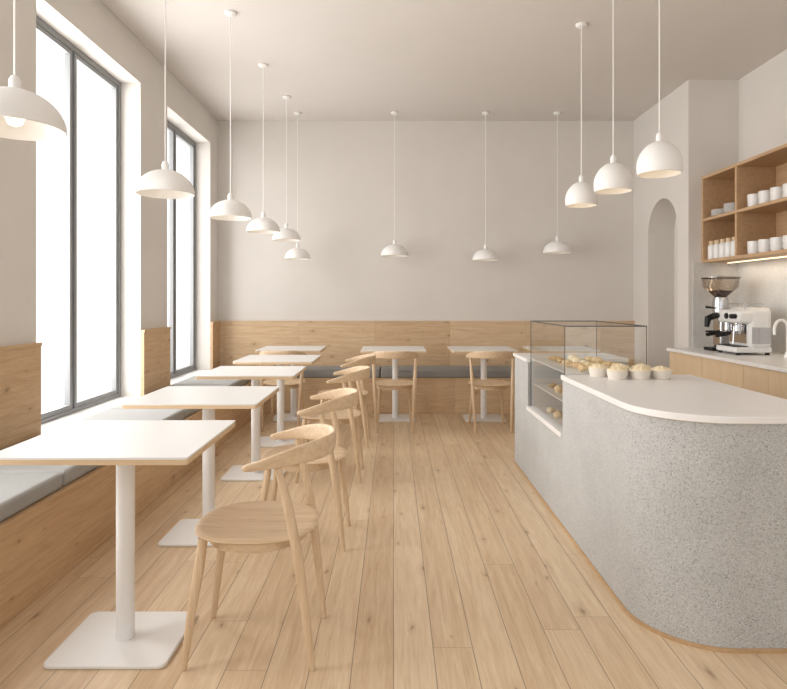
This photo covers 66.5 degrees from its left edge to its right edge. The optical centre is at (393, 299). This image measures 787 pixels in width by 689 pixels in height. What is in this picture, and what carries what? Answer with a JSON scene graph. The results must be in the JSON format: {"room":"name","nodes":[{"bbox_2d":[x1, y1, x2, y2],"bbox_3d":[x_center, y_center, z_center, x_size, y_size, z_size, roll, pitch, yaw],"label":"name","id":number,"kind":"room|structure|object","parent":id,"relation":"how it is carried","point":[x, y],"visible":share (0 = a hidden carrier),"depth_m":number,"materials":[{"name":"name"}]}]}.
{"room":"cafe","nodes":[
{"label":"cafe","id":0,"kind":"room"},
{"bbox_2d":[0,0,217,395],"bbox_3d":[-2.310,-0.460,2.875,0.320,3.470,8.950,0,0,0],"label":"wall","id":1,"kind":"structure","parent":0,"point":[90,26],"depth_m":5.10,"materials":[{"name":"paint"}]},
{"bbox_2d":[0,342,41,449],"bbox_3d":[-2.132,0.565,3.230,0.036,0.620,0.760,0,0,0],"label":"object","id":2,"kind":"structure","parent":1,"relation":"attached to","point":[20,364],"depth_m":3.41,"materials":[{"name":"brown wood"}]},
{"bbox_2d":[36,15,120,423],"bbox_3d":[-2.348,-0.507,4.355,0.065,2.675,1.490,0,0,0],"label":"window","id":3,"kind":"structure","parent":1,"relation":"in","point":[73,56],"depth_m":4.37,"materials":[{"name":"grey metal"}]},
{"bbox_2d":[41,396,139,433],"bbox_3d":[-2.217,0.847,4.355,0.195,0.057,1.490,0,0,0],"label":"window sill","id":4,"kind":"structure","parent":1,"relation":"attached to","point":[54,424],"depth_m":4.33,"materials":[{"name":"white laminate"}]},
{"bbox_2d":[141,327,170,395],"bbox_3d":[-2.132,0.565,5.400,0.036,0.620,0.600,0,0,0],"label":"trim","id":5,"kind":"structure","parent":1,"relation":"attached to","point":[155,342],"depth_m":5.34,"materials":[{"name":"brown wood"}]},
{"bbox_2d":[167,120,195,378],"bbox_3d":[-2.348,-0.507,6.370,0.065,2.675,1.340,0,0,0],"label":"window","id":6,"kind":"structure","parent":1,"relation":"in","point":[174,132],"depth_m":6.61,"materials":[{"name":"grey metal"}]},
{"bbox_2d":[170,370,208,384],"bbox_3d":[-2.217,0.847,6.370,0.195,0.057,1.340,0,0,0],"label":"trim","id":7,"kind":"structure","parent":1,"relation":"attached to","point":[174,380],"depth_m":6.42,"materials":[{"name":"white laminate"}]},
{"bbox_2d":[210,321,219,369],"bbox_3d":[-2.132,0.565,7.180,0.036,0.620,0.280,0,0,0],"label":"trim","id":8,"kind":"structure","parent":1,"relation":"attached to","point":[214,325],"depth_m":7.11,"materials":[{"name":"brown wood"}]},
{"bbox_2d":[0,414,786,688],"bbox_3d":[0.600,1.325,3.000,6.200,0.100,9.200,0,0,0],"label":"floor","id":9,"kind":"structure","parent":0,"point":[453,572],"depth_m":2.60,"materials":[{"name":"brown wood"}]},
{"bbox_2d":[0,420,234,669],"bbox_3d":[-1.025,0.899,2.300,0.680,0.752,0.620,0,0,0],"label":"cafe table","id":10,"kind":"object","parent":9,"relation":"on","point":[125,638],"visible":0.95,"depth_m":2.22,"materials":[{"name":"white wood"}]},
{"bbox_2d":[0,381,250,629],"bbox_3d":[-1.829,1.075,2.560,0.639,0.400,8.320,0,0,0],"label":"bench","id":11,"kind":"object","parent":9,"relation":"on","point":[41,543],"visible":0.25,"depth_m":2.79,"materials":[{"name":"brown wood"}]},
{"bbox_2d":[0,473,61,521],"bbox_3d":[-1.824,0.838,2.110,0.578,0.075,1.370,0,0,0],"label":"seat cushion","id":12,"kind":"object","parent":11,"relation":"on","point":[18,491],"visible":1,"depth_m":2.59,"materials":[{"name":"grey fabric"}]},
{"bbox_2d":[0,409,183,485],"bbox_3d":[-1.824,0.838,3.610,0.578,0.075,1.610,0,0,0],"label":"seat cushion","id":13,"kind":"object","parent":11,"relation":"on","point":[70,473],"visible":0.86,"depth_m":4.02,"materials":[{"name":"grey fabric"}]},
{"bbox_2d":[109,404,121,408],"bbox_3d":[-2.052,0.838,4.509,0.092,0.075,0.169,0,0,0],"label":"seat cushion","id":14,"kind":"object","parent":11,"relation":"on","point":[119,406],"depth_m":4.47,"materials":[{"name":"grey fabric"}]},
{"bbox_2d":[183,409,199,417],"bbox_3d":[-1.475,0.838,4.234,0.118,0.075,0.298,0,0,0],"label":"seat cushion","id":15,"kind":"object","parent":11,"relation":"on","point":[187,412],"depth_m":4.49,"materials":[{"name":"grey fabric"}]},
{"bbox_2d":[169,385,230,385],"bbox_3d":[-1.811,0.838,5.614,0.571,0.075,0.005,0,0,0],"label":"seat cushion","id":16,"kind":"object","parent":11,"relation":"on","point":[169,385],"depth_m":5.61,"materials":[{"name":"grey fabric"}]},
{"bbox_2d":[173,372,250,385],"bbox_3d":[-1.824,0.838,6.205,0.578,0.075,1.000,0,0,0],"label":"seat cushion","id":17,"kind":"object","parent":11,"relation":"on","point":[190,381],"visible":0.24,"depth_m":5.89,"materials":[{"name":"grey fabric"}]},
{"bbox_2d":[122,386,278,546],"bbox_3d":[-1.030,0.899,3.330,0.680,0.752,0.620,0,0,0],"label":"cafe table","id":18,"kind":"object","parent":9,"relation":"on","point":[208,399],"visible":0.68,"depth_m":3.25,"materials":[{"name":"white laminate"}]},
{"bbox_2d":[195,366,305,480],"bbox_3d":[-1.030,0.899,4.450,0.680,0.752,0.620,0,0,0],"label":"cafe table","id":19,"kind":"object","parent":9,"relation":"on","point":[255,373],"visible":0.74,"depth_m":4.37,"materials":[{"name":"white"}]},
{"bbox_2d":[180,423,336,671],"bbox_3d":[-0.474,0.882,2.240,0.521,0.790,0.486,0,0,0],"label":"dining chair","id":20,"kind":"object","parent":9,"relation":"on","point":[253,527],"visible":1,"depth_m":2.11,"materials":[{"name":"brown wood"}]},
{"bbox_2d":[233,355,320,446],"bbox_3d":[-1.030,0.899,5.420,0.680,0.752,0.620,0,0,0],"label":"cafe table","id":21,"kind":"object","parent":9,"relation":"on","point":[280,360],"visible":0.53,"depth_m":5.34,"materials":[{"name":"white"}]},
{"bbox_2d":[259,351,307,430],"bbox_3d":[-1.100,0.882,6.017,0.486,0.790,0.521,0,0,0],"label":"dining chair","id":22,"kind":"object","parent":9,"relation":"on","point":[288,383],"visible":0.6,"depth_m":5.87,"materials":[{"name":"brown wood"}]},
{"bbox_2d":[255,346,326,420],"bbox_3d":[-1.100,0.899,6.540,0.680,0.752,0.620,0,0,0],"label":"cafe table","id":23,"kind":"object","parent":9,"relation":"on","point":[292,416],"visible":0.48,"depth_m":6.46,"materials":[{"name":"white"}]},
{"bbox_2d":[260,388,358,551],"bbox_3d":[-0.447,0.882,3.220,0.521,0.790,0.486,0,0,0],"label":"dining chair","id":24,"kind":"object","parent":9,"relation":"on","point":[341,398],"visible":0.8,"depth_m":3.07,"materials":[{"name":"brown wood"}]},
{"bbox_2d":[295,366,370,483],"bbox_3d":[-0.427,0.882,4.350,0.521,0.790,0.486,0,0,0],"label":"dining chair","id":25,"kind":"object","parent":9,"relation":"on","point":[346,416],"visible":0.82,"depth_m":4.20,"materials":[{"name":"brown wood"}]},
{"bbox_2d":[318,354,375,448],"bbox_3d":[-0.417,0.882,5.330,0.521,0.790,0.486,0,0,0],"label":"dining chair","id":26,"kind":"object","parent":9,"relation":"on","point":[366,359],"visible":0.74,"depth_m":5.17,"materials":[{"name":"brown wood"}]},
{"bbox_2d":[263,372,514,413],"bbox_3d":[0.075,1.075,7.021,4.449,0.400,0.597,0,0,0],"label":"bench","id":27,"kind":"object","parent":9,"relation":"on","point":[433,395],"visible":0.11,"depth_m":6.73,"materials":[{"name":"brown wood"}]},
{"bbox_2d":[297,366,380,377],"bbox_3d":[-0.675,0.838,7.022,1.040,0.075,0.575,0,0,0],"label":"seat cushion","id":28,"kind":"object","parent":27,"relation":"on","point":[311,371],"visible":0.53,"depth_m":6.74,"materials":[{"name":"grey fabric"}]},
{"bbox_2d":[381,366,469,377],"bbox_3d":[0.375,0.838,7.022,1.040,0.075,0.575,0,0,0],"label":"seat cushion","id":29,"kind":"object","parent":27,"relation":"on","point":[386,371],"visible":0.77,"depth_m":6.74,"materials":[{"name":"grey fabric"}]},
{"bbox_2d":[468,366,514,377],"bbox_3d":[1.250,0.838,7.022,0.690,0.075,0.575,0,0,0],"label":"seat cushion","id":30,"kind":"object","parent":27,"relation":"on","point":[492,371],"visible":0.38,"depth_m":6.74,"materials":[{"name":"grey fabric"}]},
{"bbox_2d":[361,346,425,421],"bbox_3d":[0.000,0.899,6.500,0.680,0.752,0.620,0,0,0],"label":"cafe table","id":31,"kind":"object","parent":9,"relation":"on","point":[394,417],"visible":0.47,"depth_m":6.42,"materials":[{"name":"white"}]},
{"bbox_2d":[371,351,418,432],"bbox_3d":[0.010,0.882,5.952,0.486,0.790,0.521,0,0,0],"label":"dining chair","id":32,"kind":"object","parent":9,"relation":"on","point":[389,384],"visible":0.89,"depth_m":5.80,"materials":[{"name":"brown wood"}]},
{"bbox_2d":[447,346,517,421],"bbox_3d":[0.950,0.899,6.500,0.680,0.752,0.620,0,0,0],"label":"cafe table","id":33,"kind":"object","parent":9,"relation":"on","point":[483,417],"visible":0.85,"depth_m":6.42,"materials":[{"name":"white"}]},
{"bbox_2d":[466,351,514,432],"bbox_3d":[0.960,0.882,5.952,0.486,0.790,0.521,0,0,0],"label":"dining chair","id":34,"kind":"object","parent":9,"relation":"on","point":[481,384],"visible":0.93,"depth_m":5.80,"materials":[{"name":"brown wood"}]},
{"bbox_2d":[522,346,600,352],"bbox_3d":[1.800,0.899,6.500,0.680,0.752,0.620,0,0,0],"label":"cafe table","id":35,"kind":"object","parent":9,"relation":"on","point":[535,349],"visible":0.39,"depth_m":6.34,"materials":[{"name":"white"}]},
{"bbox_2d":[514,357,786,653],"bbox_3d":[1.300,0.858,3.435,0.712,0.835,2.542,0,0,0],"label":"counter","id":36,"kind":"object","parent":9,"relation":"on","point":[684,523],"depth_m":2.25,"materials":[{"name":"grey stone"}]},
{"bbox_2d":[526,406,562,437],"bbox_3d":[1.294,0.761,3.805,0.712,0.028,0.868,0,0,0],"label":"ledge","id":37,"kind":"object","parent":36,"relation":"on","point":[541,413],"visible":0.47,"depth_m":3.83,"materials":[{"name":"white stone"}]},
{"bbox_2d":[547,407,554,411],"bbox_3d":[1.052,0.730,4.006,0.056,0.032,0.060,0,0,-10],"label":"bun","id":38,"kind":"object","parent":37,"relation":"on","point":[549,409],"visible":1,"depth_m":3.98,"materials":[{"name":"beige food"}]},
{"bbox_2d":[553,411,562,417],"bbox_3d":[1.053,0.726,3.815,0.075,0.041,0.074,0,0,-36],"label":"bun","id":39,"kind":"object","parent":37,"relation":"on","point":[557,414],"visible":0.83,"depth_m":3.79,"materials":[{"name":"beige food"}]},
{"bbox_2d":[531,321,646,405],"bbox_3d":[1.198,0.446,3.805,0.465,0.602,0.840,0,0,0],"label":"display case","id":40,"kind":"object","parent":37,"relation":"on","point":[545,372],"visible":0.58,"depth_m":4.21,"materials":[{"name":"clear glass"}]},
{"bbox_2d":[534,384,562,401],"bbox_3d":[1.198,0.589,3.805,0.429,0.006,0.804,0,0,0],"label":"shelf","id":41,"kind":"object","parent":40,"relation":"attached to","point":[545,387],"depth_m":3.89,"materials":[{"name":"white laminate"}]},
{"bbox_2d":[548,355,558,360],"bbox_3d":[1.096,0.395,4.062,0.097,0.041,0.050,0,0,24],"label":"croissant","id":42,"kind":"object","parent":40,"relation":"on","point":[553,358],"visible":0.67,"depth_m":4.06,"materials":[{"name":"brown food"}]},
{"bbox_2d":[554,385,562,391],"bbox_3d":[1.060,0.563,3.825,0.071,0.044,0.070,0,0,-21],"label":"bun","id":43,"kind":"object","parent":40,"relation":"on","point":[558,388],"visible":0.78,"depth_m":3.80,"materials":[{"name":"beige food"}]},
{"bbox_2d":[534,359,588,373],"bbox_3d":[1.198,0.419,3.805,0.429,0.006,0.804,0,0,0],"label":"shelf","id":44,"kind":"object","parent":40,"relation":"attached to","point":[558,366],"depth_m":3.70,"materials":[{"name":"white laminate"}]},
{"bbox_2d":[568,354,577,360],"bbox_3d":[1.218,0.392,4.067,0.075,0.047,0.077,0,0,26],"label":"bun","id":45,"kind":"object","parent":40,"relation":"on","point":[570,357],"visible":0.51,"depth_m":4.04,"materials":[{"name":"beige food"}]},
{"bbox_2d":[568,361,583,368],"bbox_3d":[1.104,0.392,3.603,0.103,0.046,0.054,0,0,33],"label":"croissant","id":46,"kind":"object","parent":40,"relation":"on","point":[574,364],"visible":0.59,"depth_m":3.60,"materials":[{"name":"brown food"}]},
{"bbox_2d":[572,357,582,361],"bbox_3d":[1.210,0.394,3.938,0.076,0.042,0.076,0,0,19],"label":"bun","id":47,"kind":"object","parent":40,"relation":"on","point":[575,359],"visible":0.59,"depth_m":3.91,"materials":[{"name":"beige food"}]},
{"bbox_2d":[578,364,587,371],"bbox_3d":[1.094,0.393,3.470,0.048,0.045,0.088,0,0,-20],"label":"croissant","id":48,"kind":"object","parent":40,"relation":"on","point":[581,367],"visible":0.84,"depth_m":3.45,"materials":[{"name":"brown food"}]},
{"bbox_2d":[584,356,592,361],"bbox_3d":[1.324,0.397,4.057,0.072,0.036,0.072,0,0,-7],"label":"bun","id":49,"kind":"object","parent":40,"relation":"on","point":[588,358],"visible":0.64,"depth_m":4.03,"materials":[{"name":"beige food"}]},
{"bbox_2d":[591,357,601,362],"bbox_3d":[1.337,0.394,3.946,0.075,0.042,0.073,0,0,40],"label":"bun","id":50,"kind":"object","parent":40,"relation":"on","point":[594,359],"visible":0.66,"depth_m":3.92,"materials":[{"name":"beige food"}]},
{"bbox_2d":[602,361,613,366],"bbox_3d":[1.333,0.396,3.703,0.089,0.039,0.049,0,0,16],"label":"croissant","id":51,"kind":"object","parent":40,"relation":"on","point":[608,363],"visible":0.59,"depth_m":3.69,"materials":[{"name":"brown food"}]},
{"bbox_2d":[513,353,628,361],"bbox_3d":[1.300,0.427,4.476,0.724,0.025,0.472,0,0,0],"label":"countertop","id":52,"kind":"structure","parent":36,"relation":"on","point":[527,357],"depth_m":4.43,"materials":[{"name":"white stone"}]},
{"bbox_2d":[515,357,626,477],"bbox_3d":[1.300,0.850,4.470,0.700,0.820,0.460,0,0,0],"label":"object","id":53,"kind":"structure","parent":36,"relation":"on","point":[523,370],"depth_m":4.42,"materials":[{"name":"grey stone"}]},
{"bbox_2d":[561,375,786,423],"bbox_3d":[1.300,0.433,2.763,0.724,0.028,1.215,0,0,0],"label":"countertop","id":54,"kind":"structure","parent":36,"relation":"on","point":[689,398],"depth_m":2.53,"materials":[{"name":"white stone"}]},
{"bbox_2d":[588,363,607,376],"bbox_3d":[1.130,0.384,3.304,0.115,0.070,0.115,0,0,0],"label":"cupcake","id":55,"kind":"object","parent":54,"relation":"on","point":[596,370],"visible":0.89,"depth_m":3.26,"materials":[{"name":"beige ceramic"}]},
{"bbox_2d":[606,366,628,379],"bbox_3d":[1.190,0.384,3.190,0.115,0.070,0.115,0,0,0],"label":"dessert cup","id":56,"kind":"object","parent":54,"relation":"on","point":[615,372],"visible":1,"depth_m":3.15,"materials":[{"name":"beige ceramic"}]},
{"bbox_2d":[609,363,629,376],"bbox_3d":[1.249,0.384,3.308,0.115,0.070,0.115,0,0,0],"label":"dessert cup","id":57,"kind":"object","parent":54,"relation":"on","point":[627,367],"visible":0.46,"depth_m":3.29,"materials":[{"name":"beige food"}]},
{"bbox_2d":[629,366,650,379],"bbox_3d":[1.307,0.384,3.185,0.115,0.070,0.115,0,0,0],"label":"dessert cup","id":58,"kind":"object","parent":54,"relation":"on","point":[637,372],"visible":1,"depth_m":3.15,"materials":[{"name":"beige ceramic"}]},
{"bbox_2d":[630,363,651,375],"bbox_3d":[1.367,0.384,3.308,0.115,0.070,0.115,0,0,0],"label":"dessert cup","id":59,"kind":"object","parent":54,"relation":"on","point":[641,364],"visible":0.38,"depth_m":3.29,"materials":[{"name":"beige food"}]},
{"bbox_2d":[650,366,672,379],"bbox_3d":[1.424,0.384,3.195,0.115,0.070,0.115,0,0,0],"label":"dessert cup","id":60,"kind":"object","parent":54,"relation":"on","point":[658,372],"visible":0.97,"depth_m":3.16,"materials":[{"name":"beige ceramic"}]},
{"bbox_2d":[670,351,701,377],"bbox_3d":[3.095,0.890,5.664,0.689,0.770,0.628,0,0,0],"label":"base cabinet","id":61,"kind":"object","parent":9,"relation":"on","point":[681,364],"visible":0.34,"depth_m":5.65,"materials":[{"name":"brown wood"}]},
{"bbox_2d":[702,357,742,387],"bbox_3d":[3.095,0.890,5.034,0.689,0.770,0.628,0,0,0],"label":"base cabinet","id":62,"kind":"object","parent":9,"relation":"on","point":[729,373],"visible":0.05,"depth_m":5.00,"materials":[{"name":"brown wood"}]},
{"bbox_2d":[743,365,786,398],"bbox_3d":[3.095,0.890,4.404,0.689,0.770,0.628,0,0,0],"label":"base cabinet","id":63,"kind":"object","parent":9,"relation":"on","point":[765,381],"visible":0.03,"depth_m":4.44,"materials":[{"name":"brown wood"}]},
{"bbox_3d":[3.095,0.890,2.513,0.689,0.770,0.628,0,0,0],"label":"base cabinet","id":64,"kind":"object","parent":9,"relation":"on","visible":0},
{"bbox_2d":[667,348,786,372],"bbox_3d":[3.079,0.490,4.064,0.719,0.030,3.829,0,0,0],"label":"countertop","id":65,"kind":"structure","parent":64,"relation":"on","point":[774,361],"depth_m":4.96,"materials":[{"name":"white stone"}]},
{"bbox_2d":[701,276,740,350],"bbox_3d":[3.086,0.122,5.670,0.340,0.705,0.332,0,0,0],"label":"coffee grinder","id":66,"kind":"object","parent":65,"relation":"on","point":[720,301],"visible":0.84,"depth_m":5.64,"materials":[{"name":"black metal"}]},
{"bbox_2d":[706,303,771,354],"bbox_3d":[3.028,0.253,5.309,0.443,0.444,0.353,0,0,0],"label":"espresso machine","id":67,"kind":"object","parent":65,"relation":"on","point":[748,329],"visible":1,"depth_m":5.15,"materials":[{"name":"white metal"}]},
{"bbox_2d":[717,344,746,346],"bbox_3d":[2.996,0.402,5.310,0.096,0.007,0.300,0,0,0],"label":"drip tray","id":68,"kind":"object","parent":67,"relation":"on","point":[718,345],"depth_m":5.28,"materials":[{"name":"silver metal"}]},
{"bbox_2d":[773,319,786,357],"bbox_3d":[3.207,0.314,4.930,0.178,0.322,0.056,0,0,0],"label":"water tap","id":69,"kind":"object","parent":65,"relation":"on","point":[776,322],"visible":1,"depth_m":4.92,"materials":[{"name":"white metal"}]},
{"bbox_2d":[218,121,632,320],"bbox_3d":[0.600,-0.460,7.450,6.200,3.470,0.200,0,0,0],"label":"wall","id":70,"kind":"structure","parent":0,"point":[346,168],"depth_m":7.35,"materials":[{"name":"paint"}]},
{"bbox_2d":[220,321,634,367],"bbox_3d":[0.395,0.765,7.332,5.090,1.020,0.036,0,0,0],"label":"wall paneling","id":71,"kind":"structure","parent":70,"relation":"attached to","point":[344,340],"depth_m":7.32,"materials":[{"name":"brown wood"}]},
{"bbox_2d":[100,0,786,120],"bbox_3d":[0.600,-2.255,3.000,6.200,0.120,9.200,0,0,0],"label":"ceiling","id":72,"kind":"structure","parent":0,"point":[336,60],"depth_m":5.28,"materials":[{"name":"paint"}]},
{"bbox_2d":[0,0,66,140],"bbox_3d":[-1.420,-1.417,2.250,0.345,1.555,0.345,0,0,0],"label":"pendant lamp","id":73,"kind":"object","parent":72,"relation":"hanging from","point":[25,115],"visible":1,"depth_m":2.23,"materials":[{"name":"white metal"}]},
{"bbox_2d":[9,75,20,87],"bbox_3d":[-1.420,-0.791,2.250,0.040,0.095,0.040,0,0,0],"label":"socket","id":74,"kind":"object","parent":73,"relation":"attached to","point":[14,81],"depth_m":2.23,"materials":[{"name":"white metal"}]},
{"bbox_2d":[135,0,194,198],"bbox_3d":[-1.350,-1.410,3.550,0.335,1.570,0.335,0,0,0],"label":"pendant lamp","id":75,"kind":"object","parent":72,"relation":"hanging from","point":[164,183],"visible":1,"depth_m":3.48,"materials":[{"name":"white metal"}]},
{"bbox_2d":[162,161,168,169],"bbox_3d":[-1.350,-0.772,3.550,0.040,0.095,0.040,0,0,0],"label":"socket","id":76,"kind":"object","parent":75,"relation":"attached to","point":[165,165],"depth_m":3.53,"materials":[{"name":"white ceramic"}]},
{"bbox_2d":[209,10,251,220],"bbox_3d":[-1.244,-1.410,4.580,0.320,1.570,0.320,0,0,0],"label":"pendant lamp","id":77,"kind":"object","parent":72,"relation":"hanging from","point":[230,209],"visible":1,"depth_m":4.54,"materials":[{"name":"white metal"}]},
{"bbox_2d":[228,193,232,199],"bbox_3d":[-1.244,-0.766,4.580,0.040,0.095,0.040,0,0,0],"label":"socket","id":78,"kind":"object","parent":77,"relation":"attached to","point":[230,196],"depth_m":4.56,"materials":[{"name":"white ceramic"}]},
{"bbox_2d":[246,63,279,233],"bbox_3d":[-1.215,-1.415,5.600,0.310,1.560,0.310,0,0,0],"label":"pendant lamp","id":79,"kind":"object","parent":72,"relation":"hanging from","point":[263,225],"visible":1,"depth_m":5.56,"materials":[{"name":"white metal"}]},
{"bbox_2d":[272,95,300,241],"bbox_3d":[-1.154,-1.420,6.470,0.300,1.550,0.300,0,0,0],"label":"pendant lamp","id":80,"kind":"object","parent":72,"relation":"hanging from","point":[286,234],"visible":0.94,"depth_m":6.43,"materials":[{"name":"white metal"}]},
{"bbox_2d":[285,111,309,259],"bbox_3d":[-1.124,-1.337,7.030,0.300,1.715,0.300,0,0,0],"label":"pendant lamp","id":81,"kind":"object","parent":72,"relation":"hanging from","point":[297,253],"visible":1,"depth_m":6.99,"materials":[{"name":"white metal"}]},
{"bbox_2d":[381,111,407,256],"bbox_3d":[0.012,-1.355,7.030,0.320,1.680,0.320,0,0,0],"label":"pendant lamp","id":82,"kind":"object","parent":72,"relation":"hanging from","point":[393,250],"visible":1,"depth_m":6.98,"materials":[{"name":"white metal"}]},
{"bbox_2d":[472,111,498,260],"bbox_3d":[1.080,-1.330,7.030,0.310,1.730,0.310,0,0,0],"label":"pendant lamp","id":83,"kind":"object","parent":72,"relation":"hanging from","point":[485,254],"visible":1,"depth_m":6.99,"materials":[{"name":"white metal"}]},
{"bbox_2d":[543,111,571,253],"bbox_3d":[1.920,-1.373,7.030,0.330,1.645,0.330,0,0,0],"label":"pendant lamp","id":84,"kind":"object","parent":72,"relation":"hanging from","point":[555,247],"visible":1,"depth_m":6.97,"materials":[{"name":"white metal"}]},
{"bbox_2d":[565,22,597,207],"bbox_3d":[1.497,-1.473,4.780,0.250,1.444,0.250,0,0,0],"label":"pendant lamp","id":85,"kind":"object","parent":72,"relation":"hanging from","point":[581,194],"visible":1,"depth_m":4.72,"materials":[{"name":"white metal"}]},
{"bbox_2d":[579,175,583,181],"bbox_3d":[1.497,-0.945,4.780,0.040,0.095,0.040,0,0,0],"label":"socket","id":86,"kind":"object","parent":85,"relation":"attached to","point":[581,178],"depth_m":4.76,"materials":[{"name":"white ceramic"}]},
{"bbox_2d":[593,0,632,193],"bbox_3d":[1.520,-1.473,4.150,0.260,1.444,0.260,0,0,0],"label":"pendant lamp","id":87,"kind":"object","parent":72,"relation":"hanging from","point":[613,177],"visible":1,"depth_m":4.07,"materials":[{"name":"white metal"}]},
{"bbox_2d":[610,155,615,162],"bbox_3d":[1.520,-0.953,4.150,0.040,0.095,0.040,0,0,0],"label":"socket","id":88,"kind":"object","parent":87,"relation":"attached to","point":[613,158],"depth_m":4.13,"materials":[{"name":"white metal"}]},
{"bbox_2d":[636,0,682,177],"bbox_3d":[1.600,-1.476,3.610,0.260,1.439,0.260,0,0,0],"label":"pendant lamp","id":89,"kind":"object","parent":72,"relation":"hanging from","point":[660,158],"visible":1,"depth_m":3.53,"materials":[{"name":"white metal"}]},
{"bbox_2d":[656,132,662,140],"bbox_3d":[1.600,-0.958,3.610,0.040,0.095,0.040,0,0,0],"label":"socket","id":90,"kind":"object","parent":89,"relation":"attached to","point":[659,137],"depth_m":3.59,"materials":[{"name":"white metal"}]},
{"bbox_2d":[633,80,738,367],"bbox_3d":[3.190,-0.460,6.665,0.500,3.470,1.370,0,0,0],"label":"wall","id":91,"kind":"structure","parent":0,"point":[700,118],"depth_m":6.32,"materials":[{"name":"paint"}]},
{"bbox_2d":[674,218,676,347],"bbox_3d":[3.255,0.077,6.575,0.030,2.395,0.710,0,0,0],"label":"wall niche","id":92,"kind":"object","parent":91,"relation":"in","point":[675,227],"visible":0.07,"depth_m":6.89,"materials":[{"name":"paint"}]},
{"bbox_2d":[692,263,737,347],"bbox_3d":[3.204,0.052,5.974,0.448,0.845,0.012,0,0,0],"label":"backsplash","id":93,"kind":"structure","parent":91,"relation":"attached to","point":[701,298],"depth_m":5.97,"materials":[{"name":"stone"}]},
{"bbox_2d":[739,49,786,161],"bbox_3d":[3.540,-0.460,2.875,0.200,3.470,8.950,0,0,0],"label":"wall","id":94,"kind":"structure","parent":0,"point":[763,91],"depth_m":5.58,"materials":[{"name":"paint"}]},
{"bbox_2d":[702,143,786,262],"bbox_3d":[3.255,-0.793,5.065,0.370,0.863,1.830,0,0,0],"label":"wall shelf","id":95,"kind":"object","parent":94,"relation":"attached to","point":[766,170],"visible":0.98,"depth_m":5.38,"materials":[{"name":"brown wood"}]},
{"bbox_2d":[708,241,713,258],"bbox_3d":[3.130,-0.488,5.890,0.080,0.180,0.080,0,0,0],"label":"storage jar","id":96,"kind":"object","parent":95,"relation":"on","point":[711,243],"visible":0.53,"depth_m":5.87,"materials":[{"name":"white ceramic"}]},
{"bbox_2d":[713,240,719,258],"bbox_3d":[3.130,-0.488,5.790,0.080,0.180,0.080,0,0,0],"label":"storage jar","id":97,"kind":"object","parent":95,"relation":"on","point":[716,242],"visible":0.51,"depth_m":5.77,"materials":[{"name":"white ceramic"}]},
{"bbox_2d":[719,239,725,257],"bbox_3d":[3.130,-0.488,5.690,0.080,0.180,0.080,0,0,0],"label":"storage jar","id":98,"kind":"object","parent":95,"relation":"on","point":[722,241],"visible":0.52,"depth_m":5.67,"materials":[{"name":"white ceramic"}]},
{"bbox_2d":[725,238,731,256],"bbox_3d":[3.130,-0.488,5.590,0.080,0.180,0.080,0,0,0],"label":"storage jar","id":99,"kind":"object","parent":95,"relation":"on","point":[728,240],"visible":0.55,"depth_m":5.57,"materials":[{"name":"white ceramic"}]},
{"bbox_2d":[731,237,734,255],"bbox_3d":[3.130,-0.488,5.490,0.080,0.180,0.080,0,0,0],"label":"storage jar","id":100,"kind":"object","parent":95,"relation":"on","point":[733,238],"visible":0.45,"depth_m":5.47,"materials":[{"name":"white ceramic"}]},
{"bbox_2d":[747,241,758,253],"bbox_3d":[3.156,-0.456,5.245,0.113,0.115,0.126,0,0,39],"label":"mug","id":101,"kind":"object","parent":95,"relation":"on","point":[752,246],"visible":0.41,"depth_m":5.21,"materials":[{"name":"white ceramic"}]},
{"bbox_2d":[747,193,758,206],"bbox_3d":[3.156,-0.866,5.245,0.113,0.115,0.126,0,0,39],"label":"mug","id":102,"kind":"object","parent":95,"relation":"on","point":[752,199],"visible":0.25,"depth_m":5.21,"materials":[{"name":"white ceramic"}]},
{"bbox_2d":[758,239,770,252],"bbox_3d":[3.156,-0.456,5.085,0.113,0.115,0.126,0,0,39],"label":"mug","id":103,"kind":"object","parent":95,"relation":"on","point":[763,244],"visible":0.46,"depth_m":5.05,"materials":[{"name":"white ceramic"}]},
{"bbox_2d":[758,190,770,203],"bbox_3d":[3.156,-0.866,5.085,0.113,0.115,0.126,0,0,39],"label":"mug","id":104,"kind":"object","parent":95,"relation":"on","point":[763,196],"visible":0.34,"depth_m":5.05,"materials":[{"name":"white ceramic"}]},
{"bbox_2d":[770,237,782,250],"bbox_3d":[3.156,-0.456,4.925,0.113,0.115,0.126,0,0,39],"label":"mug","id":105,"kind":"object","parent":95,"relation":"on","point":[776,243],"visible":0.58,"depth_m":4.89,"materials":[{"name":"white ceramic"}]},
{"bbox_2d":[770,186,782,200],"bbox_3d":[3.156,-0.866,4.925,0.113,0.115,0.126,0,0,39],"label":"mug","id":106,"kind":"object","parent":95,"relation":"on","point":[775,192],"visible":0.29,"depth_m":4.89,"materials":[{"name":"white ceramic"}]},
{"bbox_2d":[782,235,786,248],"bbox_3d":[3.156,-0.456,4.765,0.113,0.115,0.126,0,0,39],"label":"mug","id":107,"kind":"object","parent":95,"relation":"on","point":[784,236],"visible":0.82,"depth_m":4.76,"materials":[{"name":"white ceramic"}]},
{"bbox_2d":[782,183,786,197],"bbox_3d":[3.156,-0.866,4.765,0.113,0.115,0.126,0,0,39],"label":"mug","id":108,"kind":"object","parent":95,"relation":"on","point":[785,184],"visible":0.8,"depth_m":4.76,"materials":[{"name":"white ceramic"}]},
{"bbox_2d":[738,258,786,353],"bbox_3d":[3.434,0.052,4.065,0.012,0.845,3.830,0,0,0],"label":"backsplash","id":109,"kind":"structure","parent":94,"relation":"attached to","point":[764,282],"depth_m":5.46,"materials":[{"name":"stone"}]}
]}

